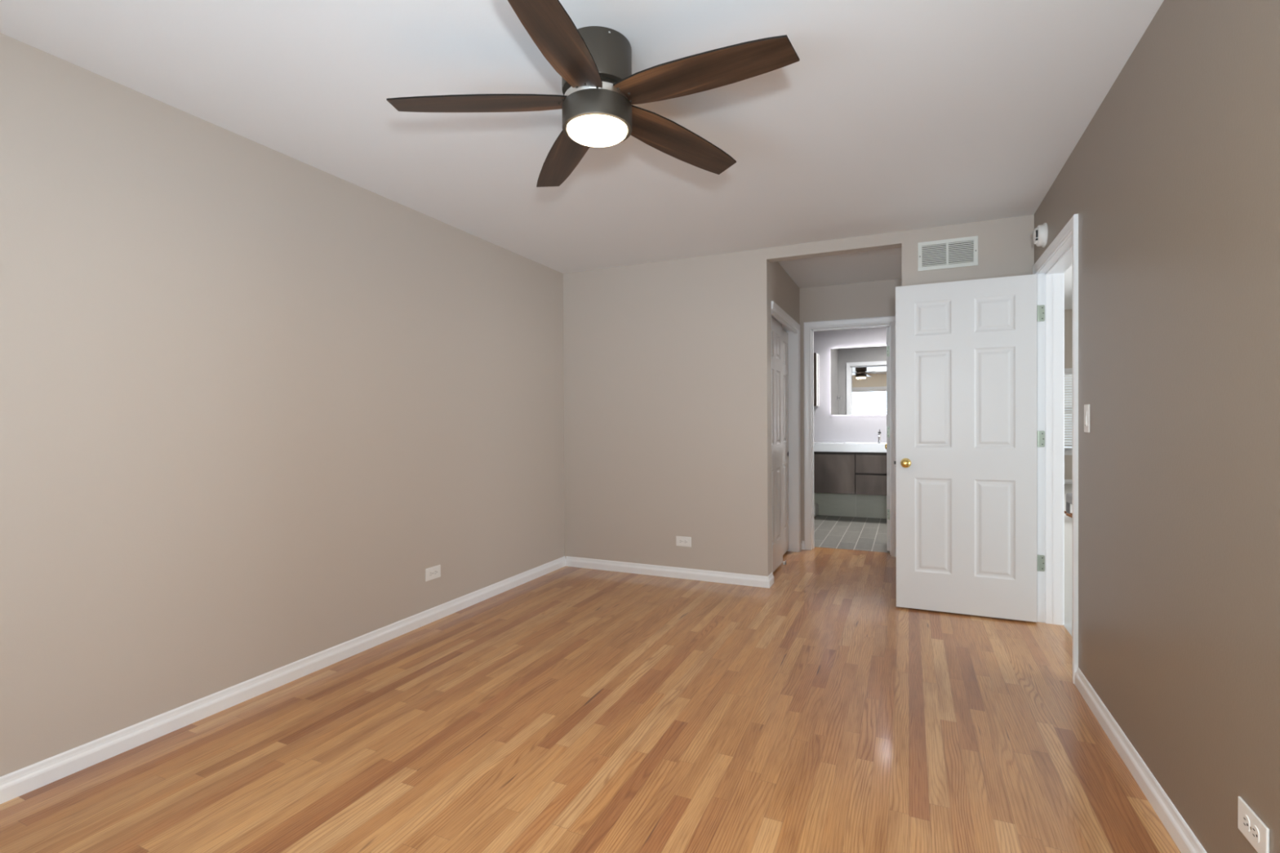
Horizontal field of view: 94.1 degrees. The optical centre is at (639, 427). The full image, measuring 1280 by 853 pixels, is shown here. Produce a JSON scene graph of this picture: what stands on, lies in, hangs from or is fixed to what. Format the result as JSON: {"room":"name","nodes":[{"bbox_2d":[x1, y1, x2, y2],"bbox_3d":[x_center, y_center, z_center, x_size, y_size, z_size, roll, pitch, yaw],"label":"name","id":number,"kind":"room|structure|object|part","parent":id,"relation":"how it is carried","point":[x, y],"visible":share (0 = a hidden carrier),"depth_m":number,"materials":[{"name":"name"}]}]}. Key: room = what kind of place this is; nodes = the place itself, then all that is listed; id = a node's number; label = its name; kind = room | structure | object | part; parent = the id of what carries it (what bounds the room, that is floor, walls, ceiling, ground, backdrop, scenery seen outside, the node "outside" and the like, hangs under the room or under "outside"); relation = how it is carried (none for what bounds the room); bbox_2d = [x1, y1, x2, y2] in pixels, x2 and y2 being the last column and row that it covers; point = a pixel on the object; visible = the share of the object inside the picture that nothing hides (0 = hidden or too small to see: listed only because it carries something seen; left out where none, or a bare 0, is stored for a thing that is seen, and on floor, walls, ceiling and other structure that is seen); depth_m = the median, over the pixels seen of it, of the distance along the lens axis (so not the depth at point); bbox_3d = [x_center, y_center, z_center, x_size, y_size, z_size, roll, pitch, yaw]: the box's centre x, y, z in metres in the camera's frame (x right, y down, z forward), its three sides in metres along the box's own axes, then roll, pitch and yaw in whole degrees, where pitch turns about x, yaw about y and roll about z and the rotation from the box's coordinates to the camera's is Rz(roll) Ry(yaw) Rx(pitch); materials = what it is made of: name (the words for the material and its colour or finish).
{"room":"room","nodes":[
{"label":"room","id":0,"kind":"room"},
{"bbox_2d":[0,32,564,777],"bbox_3d":[-1.701,-0.043,2.763,0.120,2.440,5.122,0,1,24],"label":"wall","id":1,"kind":"structure","parent":0,"point":[251,392],"depth_m":2.48,"materials":[{"name":"beige paint"}]},
{"bbox_2d":[0,555,565,804],"bbox_3d":[-1.629,1.137,2.753,0.014,0.080,4.902,0,1,24],"label":"baseboard","id":2,"kind":"structure","parent":1,"relation":"attached to","point":[16,784],"depth_m":2.48,"materials":[{"name":"white paint"}]},
{"bbox_2d":[425,564,440,581],"bbox_3d":[-1.250,0.878,3.604,0.008,0.076,0.123,0,1,24],"label":"wall outlet","id":3,"kind":"object","parent":1,"relation":"attached to","point":[433,572],"visible":1,"depth_m":3.60,"materials":[{"name":"white plastic"}]},
{"bbox_2d":[0,0,1164,288],"bbox_3d":[0.162,-1.313,2.715,3.561,0.080,6.590,0,1,24],"label":"ceiling","id":4,"kind":"structure","parent":0,"point":[891,116],"depth_m":2.34,"materials":[{"name":"white paint"}]},
{"bbox_2d":[386,0,799,186],"bbox_3d":[-0.118,-1.118,1.963,1.265,0.294,1.280,0,1,24],"label":"ceiling fan","id":5,"kind":"object","parent":4,"relation":"hanging from","point":[600,89],"visible":1,"depth_m":1.89,"materials":[{"name":"brown wood"}]},
{"bbox_3d":[-0.510,-1.066,1.961,0.585,0.055,0.157,0,0,-1],"label":"blade","id":6,"kind":"part","parent":5,"relation":"part of","materials":[{"name":"brown wood"}]},
{"bbox_3d":[-0.228,-1.065,1.633,0.157,0.055,0.585,0,0,17],"label":"blade","id":7,"kind":"part","parent":5,"relation":"part of","materials":[{"name":"brown wood"}]},
{"bbox_3d":[-0.285,-1.070,2.331,0.157,0.055,0.585,0,0,-19],"label":"blade","id":8,"kind":"part","parent":5,"relation":"part of","materials":[{"name":"brown wood"}]},
{"bbox_3d":[0.136,-1.072,2.231,0.585,0.055,0.157,-1,1,-37],"label":"blade","id":9,"kind":"part","parent":5,"relation":"part of","materials":[{"name":"brown wood"}]},
{"bbox_3d":[0.172,-1.068,1.800,0.585,0.055,0.157,0,1,35],"label":"blade","id":10,"kind":"part","parent":5,"relation":"part of","materials":[{"name":"brown wood"}]},
{"bbox_2d":[0,484,1181,852],"bbox_3d":[3.731,1.155,5.412,7.845,0.061,14.390,0,1,24],"label":"floor","id":11,"kind":"structure","parent":0,"point":[565,709],"depth_m":2.22,"materials":[{"name":"brown wood"}]},
{"bbox_2d":[813,502,817,516],"bbox_3d":[1.977,0.722,7.372,0.356,0.795,0.697,0,1,24],"label":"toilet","id":12,"kind":"object","parent":11,"relation":"on","point":[815,504],"visible":0.03,"depth_m":7.45,"materials":[{"name":"white ceramic"}]},
{"bbox_2d":[1064,493,1072,518],"bbox_3d":[5.378,0.950,7.020,0.683,0.293,0.460,0,1,24],"label":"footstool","id":13,"kind":"object","parent":11,"relation":"on","point":[1068,495],"visible":0.21,"depth_m":7.25,"materials":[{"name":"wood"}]},
{"bbox_3d":[5.242,0.985,7.301,0.040,0.165,0.030,0,1,24],"label":"leg","id":14,"kind":"part","parent":13,"relation":"part of","materials":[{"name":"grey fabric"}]},
{"bbox_3d":[5.378,0.859,7.020,0.520,0.110,0.460,0,1,24],"label":"seat","id":15,"kind":"part","parent":13,"relation":"part of","materials":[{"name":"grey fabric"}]},
{"bbox_2d":[769,262,799,573],"bbox_3d":[1.171,-0.077,5.000,0.120,2.440,1.318,0,1,24],"label":"wall","id":16,"kind":"structure","parent":0,"point":[784,291],"depth_m":4.72,"materials":[{"name":"beige paint"}]},
{"bbox_2d":[771,316,782,572],"bbox_3d":[1.057,0.132,4.718,0.033,1.985,0.592,0,1,24],"label":"door","id":17,"kind":"structure","parent":16,"relation":"in","point":[776,326],"depth_m":4.79,"materials":[{"name":"white paint"}]},
{"bbox_2d":[782,328,788,555],"bbox_3d":[1.230,0.127,5.212,0.033,1.985,0.600,0,1,24],"label":"door","id":18,"kind":"structure","parent":16,"relation":"in","point":[784,335],"depth_m":5.35,"materials":[{"name":"white paint"}]},
{"bbox_2d":[771,301,800,551],"bbox_3d":[1.155,0.128,4.962,0.121,2.031,1.137,0,1,24],"label":"trim","id":19,"kind":"structure","parent":16,"relation":"attached to","point":[792,331],"depth_m":5.46,"materials":[{"name":"white paint"}]},
{"bbox_2d":[800,540,804,550],"bbox_3d":[1.505,1.097,5.542,0.040,0.080,0.078,0,1,24],"label":"baseboard","id":20,"kind":"structure","parent":16,"relation":"attached to","point":[802,544],"depth_m":5.56,"materials":[{"name":"white paint"}]},
{"bbox_2d":[563,214,1034,576],"bbox_3d":[0.954,-0.070,4.321,3.441,2.440,0.100,0,1,24],"label":"wall","id":21,"kind":"structure","parent":0,"point":[667,429],"depth_m":4.54,"materials":[{"name":"beige paint"}]},
{"bbox_2d":[565,555,773,588],"bbox_3d":[1.180,1.104,4.946,3.306,0.080,1.432,0,1,24],"label":"baseboard","id":22,"kind":"structure","parent":21,"relation":"attached to","point":[745,580],"depth_m":4.58,"materials":[{"name":"white paint"}]},
{"bbox_2d":[675,536,691,546],"bbox_3d":[0.333,0.869,4.551,0.123,0.076,0.008,0,1,24],"label":"wall outlet","id":23,"kind":"object","parent":21,"relation":"attached to","point":[683,541],"visible":1,"depth_m":4.55,"materials":[{"name":"white plastic"}]},
{"bbox_2d":[917,235,977,271],"bbox_3d":[1.959,-1.109,3.798,0.341,0.184,0.008,0,1,24],"label":"air vent","id":24,"kind":"object","parent":21,"relation":"in","point":[960,251],"visible":1,"depth_m":3.80,"materials":[{"name":"white metal"}]},
{"bbox_3d":[1.889,-1.109,3.829,0.140,0.132,0.003,0,1,24],"label":"louver panel","id":25,"kind":"part","parent":24,"relation":"part of","materials":[{"name":"white metal"}]},
{"bbox_3d":[2.028,-1.109,3.766,0.140,0.132,0.003,0,1,24],"label":"louver panel","id":26,"kind":"part","parent":24,"relation":"part of","materials":[{"name":"white metal"}]},
{"bbox_2d":[799,278,902,542],"bbox_3d":[1.807,-0.084,5.516,2.866,2.440,0.144,0,1,24],"label":"wall","id":27,"kind":"structure","parent":0,"point":[874,299],"depth_m":5.43,"materials":[{"name":"beige paint"}]},
{"bbox_2d":[804,315,896,557],"bbox_3d":[1.932,0.077,5.465,0.806,2.117,0.186,0,1,24],"label":"trim","id":28,"kind":"structure","parent":27,"relation":"attached to","point":[889,319],"depth_m":5.52,"materials":[{"name":"white paint"}]},
{"bbox_2d":[884,327,889,551],"bbox_3d":[2.406,0.102,5.697,0.171,2.030,0.670,0,1,27],"label":"door","id":29,"kind":"structure","parent":27,"relation":"in","point":[887,445],"depth_m":5.41,"materials":[{"name":"white paint"}]},
{"bbox_2d":[813,326,889,442],"bbox_3d":[2.686,-0.415,7.489,2.850,1.820,0.100,0,1,24],"label":"wall","id":30,"kind":"structure","parent":0,"point":[828,427],"depth_m":7.51,"materials":[{"name":"grey paint"}]},
{"bbox_2d":[813,352,818,406],"bbox_3d":[2.008,-0.602,7.603,0.501,0.660,0.245,0,1,24],"label":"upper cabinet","id":31,"kind":"object","parent":30,"relation":"attached to","point":[815,355],"visible":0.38,"depth_m":7.42,"materials":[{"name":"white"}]},
{"bbox_3d":[2.073,-0.601,7.449,0.254,0.660,0.018,0,1,24],"label":"door","id":32,"kind":"part","parent":31,"relation":"part of","materials":[{"name":"brown"}]},
{"bbox_3d":[2.233,-0.603,7.511,0.014,0.660,0.223,0,1,24],"label":"panel","id":33,"kind":"part","parent":31,"relation":"part of","materials":[{"name":"white plastic"}]},
{"bbox_3d":[2.256,-0.603,7.543,0.002,0.640,0.020,0,1,24],"label":"trim","id":34,"kind":"part","parent":31,"relation":"part of","materials":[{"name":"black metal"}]},
{"bbox_2d":[813,492,886,518],"bbox_3d":[2.693,0.805,7.499,2.850,0.620,0.100,0,1,24],"label":"tile","id":35,"kind":"structure","parent":30,"relation":"attached to","point":[873,506],"depth_m":7.46,"materials":[{"name":"grey tile"}]},
{"bbox_2d":[813,451,886,495],"bbox_3d":[2.747,0.532,7.154,1.237,0.494,0.480,0,1,24],"label":"bathroom vanity","id":36,"kind":"object","parent":35,"relation":"attached to","point":[837,473],"visible":0.47,"depth_m":7.01,"materials":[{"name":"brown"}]},
{"bbox_3d":[2.306,0.548,7.100,0.474,0.465,0.020,0,1,24],"label":"door panel","id":37,"kind":"part","parent":36,"relation":"part of","materials":[{"name":"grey wood"}]},
{"bbox_2d":[813,441,886,453],"bbox_3d":[2.745,0.232,7.144,1.242,0.103,0.491,0,1,24],"label":"countertop","id":38,"kind":"structure","parent":36,"relation":"on","point":[826,446],"depth_m":7.02,"materials":[{"name":"white stone"}]},
{"bbox_2d":[878,429,881,443],"bbox_3d":[2.854,0.100,7.104,0.044,0.160,0.147,0,1,24],"label":"faucet","id":39,"kind":"object","parent":38,"relation":"on","point":[879,432],"visible":1,"depth_m":7.14,"materials":[{"name":"silver metal"}]},
{"bbox_3d":[2.874,0.665,6.845,0.749,0.228,0.020,0,1,24],"label":"drawer","id":40,"kind":"part","parent":36,"relation":"part of","materials":[{"name":"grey wood"}]},
{"bbox_3d":[2.872,0.422,6.843,0.749,0.215,0.020,0,1,24],"label":"drawer","id":41,"kind":"part","parent":36,"relation":"part of","materials":[{"name":"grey wood"}]},
{"bbox_2d":[830,346,886,414],"bbox_3d":[2.846,-0.581,7.341,0.951,0.832,0.035,0,1,24],"label":"backlit mirror","id":42,"kind":"object","parent":30,"relation":"attached to","point":[858,375],"visible":0.6,"depth_m":7.38,"materials":[{"name":"silver mirror"}]},
{"bbox_2d":[1064,309,1072,479],"bbox_3d":[8.229,-0.586,11.215,4.200,3.280,0.120,0,1,24],"label":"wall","id":43,"kind":"structure","parent":0,"point":[1068,313],"depth_m":11.22,"materials":[{"name":"beige paint"}]},
{"bbox_2d":[1064,368,1072,455],"bbox_3d":[8.173,-0.303,11.211,2.390,1.635,0.140,0,1,24],"label":"window","id":44,"kind":"structure","parent":43,"relation":"in","point":[1067,451],"depth_m":11.21,"materials":[{"name":"white paint"}]},
{"bbox_2d":[1064,372,1072,448],"bbox_3d":[8.169,-0.325,11.201,2.192,1.437,0.054,0,1,24],"label":"window blind","id":45,"kind":"object","parent":44,"relation":"attached to","point":[1068,375],"visible":0.02,"depth_m":11.24,"materials":[{"name":"white paint"}]},
{"bbox_3d":[8.165,-1.018,11.196,2.192,0.050,0.053,0,1,24],"label":"head rail","id":46,"kind":"part","parent":45,"relation":"part of","materials":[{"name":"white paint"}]},
{"bbox_2d":[1064,479,1072,484],"bbox_3d":[8.220,1.015,11.163,4.180,0.080,0.014,0,1,24],"label":"baseboard","id":47,"kind":"structure","parent":43,"relation":"attached to","point":[1066,481],"depth_m":11.23,"materials":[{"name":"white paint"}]},
{"bbox_2d":[1064,264,1072,309],"bbox_3d":[5.651,-2.205,5.356,4.284,0.080,12.850,0,1,24],"label":"ceiling","id":48,"kind":"structure","parent":0,"point":[1068,273],"depth_m":9.43,"materials":[{"name":"white paint"}]},
{"bbox_2d":[1034,0,1279,852],"bbox_3d":[1.416,-0.048,1.304,0.120,2.440,5.022,0,1,24],"label":"wall","id":49,"kind":"structure","parent":0,"point":[1172,184],"depth_m":1.64,"materials":[{"name":"brown paint"}]},
{"bbox_2d":[893,274,1044,622],"bbox_3d":[1.994,0.121,3.641,0.813,2.033,0.171,0,1,24],"label":"door","id":50,"kind":"structure","parent":49,"relation":"in","point":[967,438],"depth_m":3.62,"materials":[{"name":"white paint"}]},
{"bbox_3d":[1.663,0.223,3.730,0.055,0.055,0.059,0,1,24],"label":"knob","id":51,"kind":"part","parent":50,"relation":"part of","materials":[{"name":"gold metal"}]},
{"bbox_2d":[1032,222,1048,247],"bbox_3d":[2.228,-1.071,3.323,0.054,0.134,0.134,0,1,24],"label":"smoke detector","id":52,"kind":"object","parent":49,"relation":"attached to","point":[1040,234],"visible":1,"depth_m":3.29,"materials":[{"name":"white plastic"}]},
{"bbox_2d":[1037,233,1072,625],"bbox_3d":[2.226,0.122,3.102,0.124,2.061,0.870,0,1,24],"label":"trim","id":53,"kind":"structure","parent":49,"relation":"attached to","point":[1050,277],"depth_m":3.48,"materials":[{"name":"white paint"}]},
{"bbox_2d":[1032,213,1078,684],"bbox_3d":[2.226,0.094,3.102,0.156,2.117,0.982,0,1,24],"label":"trim","id":54,"kind":"structure","parent":49,"relation":"attached to","point":[1071,227],"depth_m":2.69,"materials":[{"name":"white paint"}]},
{"bbox_2d":[1084,404,1089,432],"bbox_3d":[1.900,-0.040,2.538,0.010,0.119,0.073,0,1,24],"label":"light switch","id":55,"kind":"object","parent":49,"relation":"attached to","point":[1086,407],"visible":1,"depth_m":2.52,"materials":[{"name":"white plastic"}]},
{"bbox_2d":[1074,666,1206,852],"bbox_3d":[1.174,1.136,0.925,0.014,0.080,3.870,0,1,24],"label":"baseboard","id":56,"kind":"structure","parent":49,"relation":"attached to","point":[1172,820],"depth_m":1.93,"materials":[{"name":"white paint"}]},
{"bbox_2d":[1237,796,1269,852],"bbox_3d":[1.355,0.887,1.319,0.008,0.076,0.123,0,1,24],"label":"wall outlet","id":57,"kind":"object","parent":49,"relation":"attached to","point":[1253,828],"visible":1,"depth_m":1.31,"materials":[{"name":"white plastic"}]},
{"bbox_2d":[1242,813,1249,831],"bbox_3d":[1.361,0.887,1.337,0.002,0.034,0.028,0,1,24],"label":"receptacle","id":58,"kind":"object","parent":57,"relation":"attached to","point":[1246,817],"depth_m":1.34,"materials":[{"name":"white plastic"}]},
{"bbox_2d":[1251,824,1259,843],"bbox_3d":[1.345,0.887,1.302,0.002,0.034,0.028,0,1,24],"label":"receptacle","id":59,"kind":"object","parent":57,"relation":"attached to","point":[1255,828],"depth_m":1.30,"materials":[{"name":"white plastic"}]}
]}

